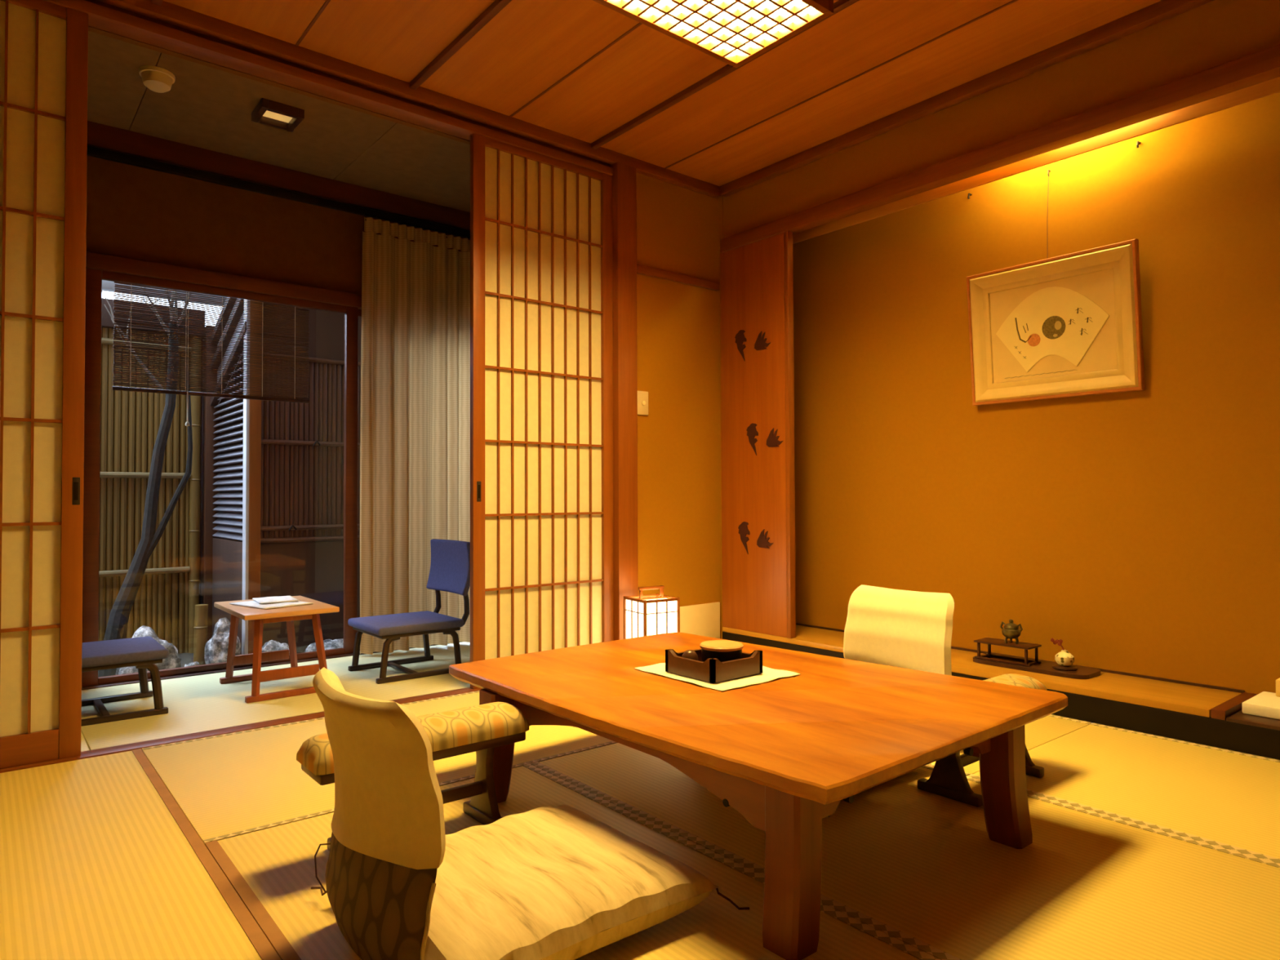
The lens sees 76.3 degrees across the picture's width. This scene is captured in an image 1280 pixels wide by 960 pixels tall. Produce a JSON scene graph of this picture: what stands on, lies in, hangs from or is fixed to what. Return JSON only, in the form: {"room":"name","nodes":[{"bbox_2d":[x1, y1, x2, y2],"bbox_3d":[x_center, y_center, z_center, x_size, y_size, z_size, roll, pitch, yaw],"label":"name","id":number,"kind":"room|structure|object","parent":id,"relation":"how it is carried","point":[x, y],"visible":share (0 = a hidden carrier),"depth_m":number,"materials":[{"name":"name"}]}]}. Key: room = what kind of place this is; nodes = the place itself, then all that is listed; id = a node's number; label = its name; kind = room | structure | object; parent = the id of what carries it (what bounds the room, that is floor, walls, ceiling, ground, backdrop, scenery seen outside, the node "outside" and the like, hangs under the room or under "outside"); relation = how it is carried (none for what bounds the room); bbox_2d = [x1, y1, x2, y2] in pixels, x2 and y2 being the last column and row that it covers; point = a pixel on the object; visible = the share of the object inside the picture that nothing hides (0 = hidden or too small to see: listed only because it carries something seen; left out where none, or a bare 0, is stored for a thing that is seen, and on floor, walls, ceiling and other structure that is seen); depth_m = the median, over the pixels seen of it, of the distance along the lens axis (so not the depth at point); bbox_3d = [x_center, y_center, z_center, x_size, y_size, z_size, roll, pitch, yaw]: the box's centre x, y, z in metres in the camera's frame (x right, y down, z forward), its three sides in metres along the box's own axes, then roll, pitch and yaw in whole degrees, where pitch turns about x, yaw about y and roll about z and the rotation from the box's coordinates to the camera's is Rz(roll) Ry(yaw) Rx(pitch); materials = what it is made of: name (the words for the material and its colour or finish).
{"room":"traditional dwelling","nodes":[
{"label":"traditional dwelling","id":0,"kind":"room"},
{"bbox_2d":[177,652,193,666],"bbox_3d":[-3.084,1.215,4.549,5.400,0.240,2.210,1,-2,-39],"label":"ground","id":1,"kind":"structure","parent":0,"point":[186,658],"depth_m":5.04,"materials":[{"name":"soil"}]},
{"bbox_2d":[97,286,192,677],"bbox_3d":[-2.753,-0.187,4.599,0.535,2.616,0.122,1,-2,-39],"label":"tree","id":2,"kind":"object","parent":1,"relation":"on","point":[117,623],"visible":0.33,"depth_m":4.57,"materials":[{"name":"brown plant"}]},
{"bbox_2d":[115,625,181,675],"bbox_3d":[-2.610,0.976,4.322,0.305,0.408,0.203,1,-2,-39],"label":"rock","id":3,"kind":"object","parent":1,"relation":"on","point":[173,660],"visible":0.24,"depth_m":4.32,"materials":[{"name":"grey stone"}]},
{"bbox_2d":[98,297,204,653],"bbox_3d":[-4.069,-0.008,4.328,3.130,2.205,0.150,1,-2,-39],"label":"bamboo fence","id":4,"kind":"object","parent":1,"relation":"on","point":[168,593],"visible":0.39,"depth_m":5.10,"materials":[{"name":"beige wood"}]},
{"bbox_2d":[184,661,199,666],"bbox_3d":[-2.396,1.055,4.348,0.115,0.171,0.085,1,-2,-39],"label":"rock","id":5,"kind":"object","parent":1,"relation":"on","point":[196,663],"visible":0.17,"depth_m":4.33,"materials":[{"name":"grey stone"}]},
{"bbox_2d":[193,604,208,665],"bbox_3d":[-2.492,0.907,4.619,0.074,0.396,0.072,1,-2,-39],"label":"stub","id":6,"kind":"object","parent":1,"relation":"on","point":[201,617],"visible":0.87,"depth_m":4.59,"materials":[{"name":"beige wood"}]},
{"bbox_2d":[204,617,240,664],"bbox_3d":[-2.312,0.984,4.518,0.184,0.441,0.156,1,-2,-39],"label":"rock","id":7,"kind":"object","parent":1,"relation":"on","point":[216,648],"visible":0.43,"depth_m":4.46,"materials":[{"name":"grey stone"}]},
{"bbox_2d":[200,299,262,654],"bbox_3d":[-2.539,-0.177,5.020,0.112,2.560,1.060,1,-2,-39],"label":"louvered shutter","id":8,"kind":"object","parent":1,"relation":"on","point":[231,457],"visible":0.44,"depth_m":4.94,"materials":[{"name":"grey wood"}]},
{"bbox_2d":[210,297,246,406],"bbox_3d":[-2.508,-0.975,4.980,0.044,1.008,0.910,1,-2,-39],"label":"roof","id":9,"kind":"structure","parent":8,"relation":"attached to","point":[214,402],"depth_m":5.03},
{"bbox_2d":[262,640,289,653],"bbox_3d":[-2.038,1.020,4.546,0.235,0.260,0.162,1,-2,-39],"label":"rock","id":10,"kind":"object","parent":1,"relation":"on","point":[270,646],"visible":0.12,"depth_m":4.52,"materials":[{"name":"grey stone"}]},
{"bbox_2d":[260,302,361,653],"bbox_3d":[-1.798,-0.180,5.022,1.038,2.560,0.114,1,-2,-39],"label":"wall","id":11,"kind":"structure","parent":1,"relation":"on","point":[302,508],"depth_m":4.86,"materials":[{"name":"brown wood"}]},
{"bbox_2d":[304,638,343,652],"bbox_3d":[-1.798,1.037,4.682,0.306,0.233,0.162,1,-2,-39],"label":"rock","id":12,"kind":"object","parent":1,"relation":"on","point":[329,644],"visible":0.18,"depth_m":4.64,"materials":[{"name":"grey stone"}]},
{"bbox_2d":[85,155,470,294],"bbox_3d":[-2.181,-1.289,3.918,3.950,0.585,0.080,1,-2,-39],"label":"wall","id":13,"kind":"structure","parent":0,"point":[134,212],"depth_m":3.97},
{"bbox_2d":[81,268,357,686],"bbox_3d":[-1.990,-0.010,3.979,1.214,1.846,0.032,1,-2,-39],"label":"window","id":14,"kind":"structure","parent":13,"relation":"in","point":[94,277],"depth_m":3.77,"materials":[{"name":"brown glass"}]},
{"bbox_2d":[111,281,309,426],"bbox_3d":[-2.104,-0.878,4.065,0.888,1.242,0.035,1,-2,-39],"label":"blind","id":15,"kind":"object","parent":14,"relation":"attached to","point":[251,379],"visible":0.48,"depth_m":4.03,"materials":[{"name":"brown wood"}]},
{"bbox_2d":[85,251,361,309],"bbox_3d":[-2.152,-0.967,3.876,3.950,0.068,0.090,1,-2,-39],"label":"trim","id":16,"kind":"structure","parent":13,"relation":"attached to","point":[93,260],"depth_m":3.92,"materials":[{"name":"brown wood"}]},
{"bbox_2d":[87,120,470,231],"bbox_3d":[-2.141,-1.520,3.872,3.950,0.105,0.110,1,-2,-39],"label":"trim","id":17,"kind":"structure","parent":13,"relation":"attached to","point":[103,136],"depth_m":4.04,"materials":[{"name":"brown wood"}]},
{"bbox_2d":[87,145,470,239],"bbox_3d":[-1.577,-1.430,4.247,2.500,0.035,0.030,1,-2,-39],"label":"trim","id":18,"kind":"structure","parent":13,"relation":"attached to","point":[94,152],"depth_m":4.01,"materials":[{"name":"black paint"}]},
{"bbox_2d":[356,309,361,631],"bbox_3d":[-1.112,0.002,4.742,1.205,1.846,0.032,1,-2,-39],"label":"window","id":19,"kind":"structure","parent":13,"relation":"in","point":[359,311],"depth_m":4.40,"materials":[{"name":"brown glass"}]},
{"bbox_2d":[88,26,721,639],"bbox_3d":[-1.389,-0.367,3.043,4.690,2.630,0.123,1,-2,-39],"label":"wall","id":20,"kind":"structure","parent":0,"point":[679,543],"depth_m":4.29,"materials":[{"name":"beige paper"}]},
{"bbox_2d":[0,0,88,768],"bbox_3d":[-2.122,-0.325,2.400,0.802,2.416,0.035,1,-2,-39],"label":"door","id":21,"kind":"structure","parent":20,"relation":"in","point":[44,44],"depth_m":2.58,"materials":[{"name":"brown wood"}]},
{"bbox_2d":[0,687,482,773],"bbox_3d":[-1.659,0.906,2.750,3.926,0.034,0.074,1,-2,-39],"label":"trim","id":22,"kind":"structure","parent":20,"relation":"attached to","point":[129,747],"depth_m":2.85,"materials":[{"name":"brown wood"}]},
{"bbox_2d":[44,0,720,198],"bbox_3d":[-1.394,-1.578,3.045,4.660,0.114,0.118,1,-2,-39],"label":"wooden beam","id":23,"kind":"structure","parent":20,"relation":"attached to","point":[169,26],"depth_m":3.16,"materials":[{"name":"brown wood"}]},
{"bbox_2d":[470,133,613,688],"bbox_3d":[-0.436,-0.303,3.776,0.761,2.416,0.035,1,-2,-39],"label":"door","id":24,"kind":"structure","parent":20,"relation":"in","point":[542,567],"depth_m":3.75,"materials":[{"name":"beige paper"}]},
{"bbox_2d":[610,161,638,640],"bbox_3d":[-0.100,-0.325,4.065,0.121,2.478,0.130,1,-2,-39],"label":"wooden post","id":25,"kind":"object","parent":20,"relation":"attached to","point":[624,176],"depth_m":4.01,"materials":[{"name":"brown wood"}]},
{"bbox_2d":[637,391,648,415],"bbox_3d":[0.014,-0.391,4.130,0.073,0.120,0.018,1,-2,-39],"label":"light switch","id":26,"kind":"object","parent":20,"relation":"attached to","point":[642,396],"visible":0.76,"depth_m":4.13,"materials":[{"name":"beige plastic"}]},
{"bbox_2d":[87,0,1161,212],"bbox_3d":[-0.047,-1.705,1.713,5.460,0.160,6.250,1,-2,-39],"label":"ceiling","id":27,"kind":"structure","parent":0,"point":[588,71],"depth_m":3.29,"materials":[{"name":"brown wood"}]},
{"bbox_2d":[138,65,175,93],"bbox_3d":[-1.888,-1.557,3.183,0.124,0.062,0.124,1,-2,-39],"label":"smoke detector","id":28,"kind":"object","parent":27,"relation":"attached to","point":[157,79],"visible":1,"depth_m":3.15,"materials":[{"name":"beige plastic"}]},
{"bbox_2d":[251,97,304,132],"bbox_3d":[-1.554,-1.564,3.494,0.170,0.038,0.170,1,-2,-39],"label":"recessed light","id":29,"kind":"object","parent":27,"relation":"in","point":[269,113],"visible":1,"depth_m":3.48,"materials":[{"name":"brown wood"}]},
{"bbox_2d":[262,111,292,122],"bbox_3d":[-1.554,-1.575,3.494,0.120,0.008,0.120,1,-2,-39],"label":"diffuser","id":30,"kind":"object","parent":29,"relation":"attached to","point":[269,117],"depth_m":3.52,"materials":[{"name":"orange"}]},
{"bbox_2d":[592,0,833,67],"bbox_3d":[0.149,-1.614,2.644,0.943,0.059,0.457,1,-2,-39],"label":"ceiling lamp","id":31,"kind":"object","parent":27,"relation":"attached to","point":[734,33],"visible":1,"depth_m":2.82,"materials":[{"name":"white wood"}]},
{"bbox_2d":[631,0,814,54],"bbox_3d":[0.149,-1.620,2.644,0.891,0.003,0.405,1,-2,-39],"label":"diffuser","id":32,"kind":"object","parent":31,"relation":"attached to","point":[636,5],"depth_m":2.84,"materials":[{"name":"white paper"}]},
{"bbox_2d":[0,641,1279,959],"bbox_3d":[-0.179,1.011,1.515,4.860,0.302,6.010,1,-2,-39],"label":"floor","id":33,"kind":"structure","parent":0,"point":[1144,846],"depth_m":1.94,"materials":[{"name":"beige wicker"}]},
{"bbox_2d":[80,635,168,726],"bbox_3d":[-2.127,0.595,3.143,0.482,0.616,0.432,1,-2,-39],"label":"chair","id":34,"kind":"object","parent":33,"relation":"on","point":[141,652],"visible":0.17,"depth_m":3.12,"materials":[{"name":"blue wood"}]},
{"bbox_2d":[81,641,461,689],"bbox_3d":[-2.139,1.024,3.830,3.950,0.226,0.105,1,-2,-39],"label":"trim","id":35,"kind":"structure","parent":33,"relation":"on","point":[349,654],"depth_m":3.86,"materials":[{"name":"brown wood"}]},
{"bbox_2d":[213,595,339,702],"bbox_3d":[-1.611,0.730,3.594,0.380,0.360,0.540,1,-2,-39],"label":"side table","id":36,"kind":"object","parent":33,"relation":"on","point":[289,614],"visible":0.85,"depth_m":3.47,"materials":[{"name":"brown wood"}]},
{"bbox_2d":[229,595,313,609],"bbox_3d":[-1.623,0.538,3.622,0.312,0.021,0.261,-1,-1,36],"label":"newspaper","id":37,"kind":"object","parent":36,"relation":"on","point":[267,602],"visible":1,"depth_m":3.58,"materials":[{"name":"paper"}]},
{"bbox_2d":[312,666,445,959],"bbox_3d":[-0.331,0.610,1.560,0.527,0.507,0.442,1,-2,-39],"label":"chair","id":38,"kind":"object","parent":33,"relation":"on","point":[388,843],"visible":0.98,"depth_m":1.32,"materials":[{"name":"white fabric"}]},
{"bbox_2d":[347,538,470,684],"bbox_3d":[-1.099,0.607,3.924,0.482,0.616,0.432,1,-2,-39],"label":"chair","id":39,"kind":"object","parent":33,"relation":"on","point":[450,566],"visible":0.97,"depth_m":3.91,"materials":[{"name":"blue fabric"}]},
{"bbox_2d":[296,702,528,851],"bbox_3d":[-0.534,0.726,1.974,0.536,0.294,0.184,1,-2,-39],"label":"armrest","id":40,"kind":"object","parent":33,"relation":"on","point":[479,729],"visible":0.51,"depth_m":2.01,"materials":[{"name":"fabric"}]},
{"bbox_2d":[360,213,470,654],"bbox_3d":[-1.113,-0.250,4.543,0.904,2.330,0.110,1,-2,-39],"label":"curtain","id":41,"kind":"object","parent":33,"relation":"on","point":[415,405],"visible":0.66,"depth_m":4.44,"materials":[{"name":"fabric"}]},
{"bbox_2d":[311,804,749,959],"bbox_3d":[-0.233,0.798,1.635,0.637,0.087,0.638,1,-2,-39],"label":"floor cushion","id":42,"kind":"object","parent":33,"relation":"on","point":[559,882],"visible":0.8,"depth_m":1.53,"materials":[{"name":"fabric"}]},
{"bbox_2d":[623,585,679,639],"bbox_3d":[0.055,0.709,3.883,0.196,0.402,0.196,0,-1,-31],"label":"lantern","id":43,"kind":"object","parent":33,"relation":"on","point":[647,615],"visible":0.68,"depth_m":3.83,"materials":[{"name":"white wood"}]},
{"bbox_2d":[448,631,1067,959],"bbox_3d":[0.247,0.711,2.227,1.080,0.328,1.388,1,-2,-39],"label":"table","id":44,"kind":"object","parent":33,"relation":"on","point":[784,753],"visible":0.85,"depth_m":1.89,"materials":[{"name":"brown wood"}]},
{"bbox_2d":[634,662,800,691],"bbox_3d":[0.216,0.545,2.324,0.314,0.005,0.366,1,-2,-39],"label":"mat","id":45,"kind":"object","parent":44,"relation":"on","point":[768,674],"visible":0.41,"depth_m":2.24,"materials":[{"name":"fabric"}]},
{"bbox_2d":[665,648,762,683],"bbox_3d":[0.209,0.513,2.304,0.196,0.062,0.192,1,-2,-39],"label":"box","id":46,"kind":"object","parent":45,"relation":"on","point":[712,670],"visible":0.74,"depth_m":2.24,"materials":[{"name":"brown wood"}]},
{"bbox_2d":[681,649,697,660],"bbox_3d":[0.140,0.505,2.290,0.047,0.056,0.047,1,-2,-39],"label":"pot","id":47,"kind":"object","parent":46,"relation":"in","point":[690,654],"visible":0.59,"depth_m":2.28,"materials":[{"name":"brown ceramic"}]},
{"bbox_2d":[699,640,743,662],"bbox_3d":[0.232,0.498,2.311,0.124,0.072,0.124,1,-2,-39],"label":"round pot","id":48,"kind":"object","parent":46,"relation":"in","point":[724,651],"visible":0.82,"depth_m":2.27,"materials":[{"name":"black paint"}]},
{"bbox_2d":[917,673,1047,807],"bbox_3d":[0.988,0.735,2.355,0.536,0.279,0.184,1,-2,-39],"label":"armrest","id":49,"kind":"object","parent":33,"relation":"on","point":[948,779],"visible":0.3,"depth_m":2.25,"materials":[{"name":"brown wood"}]},
{"bbox_3d":[0.519,0.813,2.490,0.637,0.087,0.637,1,-2,-39],"label":"floor cushion","id":50,"kind":"object","parent":33,"relation":"on","visible":0},
{"bbox_2d":[843,584,954,675],"bbox_3d":[0.751,0.628,2.673,0.527,0.507,0.442,1,-2,-39],"label":"chair","id":51,"kind":"object","parent":50,"relation":"on","point":[885,626],"visible":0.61,"depth_m":2.80,"materials":[{"name":"white fabric"}]},
{"bbox_2d":[719,0,1279,694],"bbox_3d":[2.087,-0.386,2.811,0.460,2.630,4.900,1,-2,-39],"label":"wall","id":52,"kind":"structure","parent":0,"point":[1138,531],"depth_m":3.35,"materials":[{"name":"orange paint"}]},
{"bbox_2d":[720,0,1214,196],"bbox_3d":[1.960,-1.630,2.641,0.056,0.052,4.752,1,-2,-39],"label":"trim","id":53,"kind":"structure","parent":52,"relation":"attached to","point":[1163,10],"depth_m":3.30,"materials":[{"name":"brown wood"}]},
{"bbox_2d":[720,44,1279,253],"bbox_3d":[2.018,-1.389,2.685,0.198,0.199,4.755,1,-2,-39],"label":"wooden beam","id":54,"kind":"structure","parent":52,"relation":"attached to","point":[1255,76],"depth_m":3.16,"materials":[{"name":"brown wood"}]},
{"bbox_2d":[1047,169,1050,258],"bbox_3d":[1.722,-1.116,3.435,0.008,0.397,0.051,-1,-2,44],"label":"hook","id":55,"kind":"object","parent":52,"relation":"attached to","point":[1048,171],"visible":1,"depth_m":3.44,"materials":[{"name":"metal"}]},
{"bbox_2d":[966,238,1145,405],"bbox_3d":[1.711,-0.632,3.408,0.075,0.580,0.690,1,-2,-39],"label":"framed picture","id":56,"kind":"object","parent":55,"relation":"hanging from","point":[1068,325],"visible":1,"depth_m":3.38,"materials":[{"name":"beige paper"}]},
{"bbox_2d":[1136,141,1141,147],"bbox_3d":[1.948,-1.309,3.182,0.029,0.029,0.013,1,-2,-39],"label":"hook","id":57,"kind":"object","parent":52,"relation":"attached to","point":[1138,143],"visible":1,"depth_m":3.17,"materials":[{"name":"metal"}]},
{"bbox_2d":[722,622,1279,759],"bbox_3d":[1.873,0.819,2.973,0.363,0.130,4.065,1,-2,-39],"label":"platform","id":58,"kind":"structure","parent":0,"point":[1209,715],"depth_m":2.92,"materials":[{"name":"brown wood"}]},
{"bbox_2d":[720,231,795,638],"bbox_3d":[0.610,-0.228,4.277,0.042,2.046,0.485,1,-2,-39],"label":"panel","id":59,"kind":"object","parent":58,"relation":"on","point":[757,367],"visible":1,"depth_m":4.24,"materials":[{"name":"brown wood"}]},
{"bbox_2d":[973,653,1100,679],"bbox_3d":[1.625,0.764,3.356,0.197,0.016,0.470,1,-2,-39],"label":"display board","id":60,"kind":"object","parent":58,"relation":"on","point":[1046,667],"visible":0.82,"depth_m":3.28,"materials":[{"name":"brown wood"}]},
{"bbox_2d":[973,619,1041,666],"bbox_3d":[1.540,0.669,3.415,0.114,0.176,0.234,1,-2,-39],"label":"stand","id":61,"kind":"object","parent":60,"relation":"on","point":[989,641],"depth_m":3.38,"materials":[{"name":"brown wood"}]},
{"bbox_2d":[1001,626,1021,638],"bbox_3d":[1.551,0.637,3.400,0.074,0.047,0.074,1,-2,-39],"label":"incense burner","id":62,"kind":"object","parent":61,"relation":"on","point":[1009,632],"depth_m":3.37,"materials":[{"name":"brown metal"}]},
{"bbox_2d":[1050,638,1076,671],"bbox_3d":[1.694,0.694,3.252,0.088,0.119,0.092,1,-2,-39],"label":"flower vase","id":63,"kind":"object","parent":60,"relation":"on","point":[1064,660],"visible":1,"depth_m":3.23,"materials":[{"name":"beige ceramic"}]},
{"bbox_2d":[1241,691,1279,719],"bbox_3d":[2.289,0.750,2.525,0.245,0.038,0.642,1,-2,-39],"label":"slab","id":64,"kind":"object","parent":58,"relation":"on","point":[1265,704],"visible":1,"depth_m":2.68,"materials":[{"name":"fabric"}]},
{"bbox_2d":[1275,677,1279,697],"bbox_3d":[2.255,0.706,2.710,0.075,0.058,0.210,1,-2,-39],"label":"storage box","id":65,"kind":"object","parent":64,"relation":"on","point":[1277,681],"visible":1,"depth_m":2.76,"materials":[{"name":"orange"}]},
{"label":"outside","id":66,"kind":"structure","parent":0,"visible":0},
{"bbox_2d":[102,280,226,306],"bbox_3d":[-4.249,-0.039,4.692,4.150,2.562,0.080,1,-2,-39],"label":"gutter","id":67,"kind":"object","parent":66,"point":[107,286],"visible":0.02,"depth_m":5.40,"materials":[{"name":"grey metal"}]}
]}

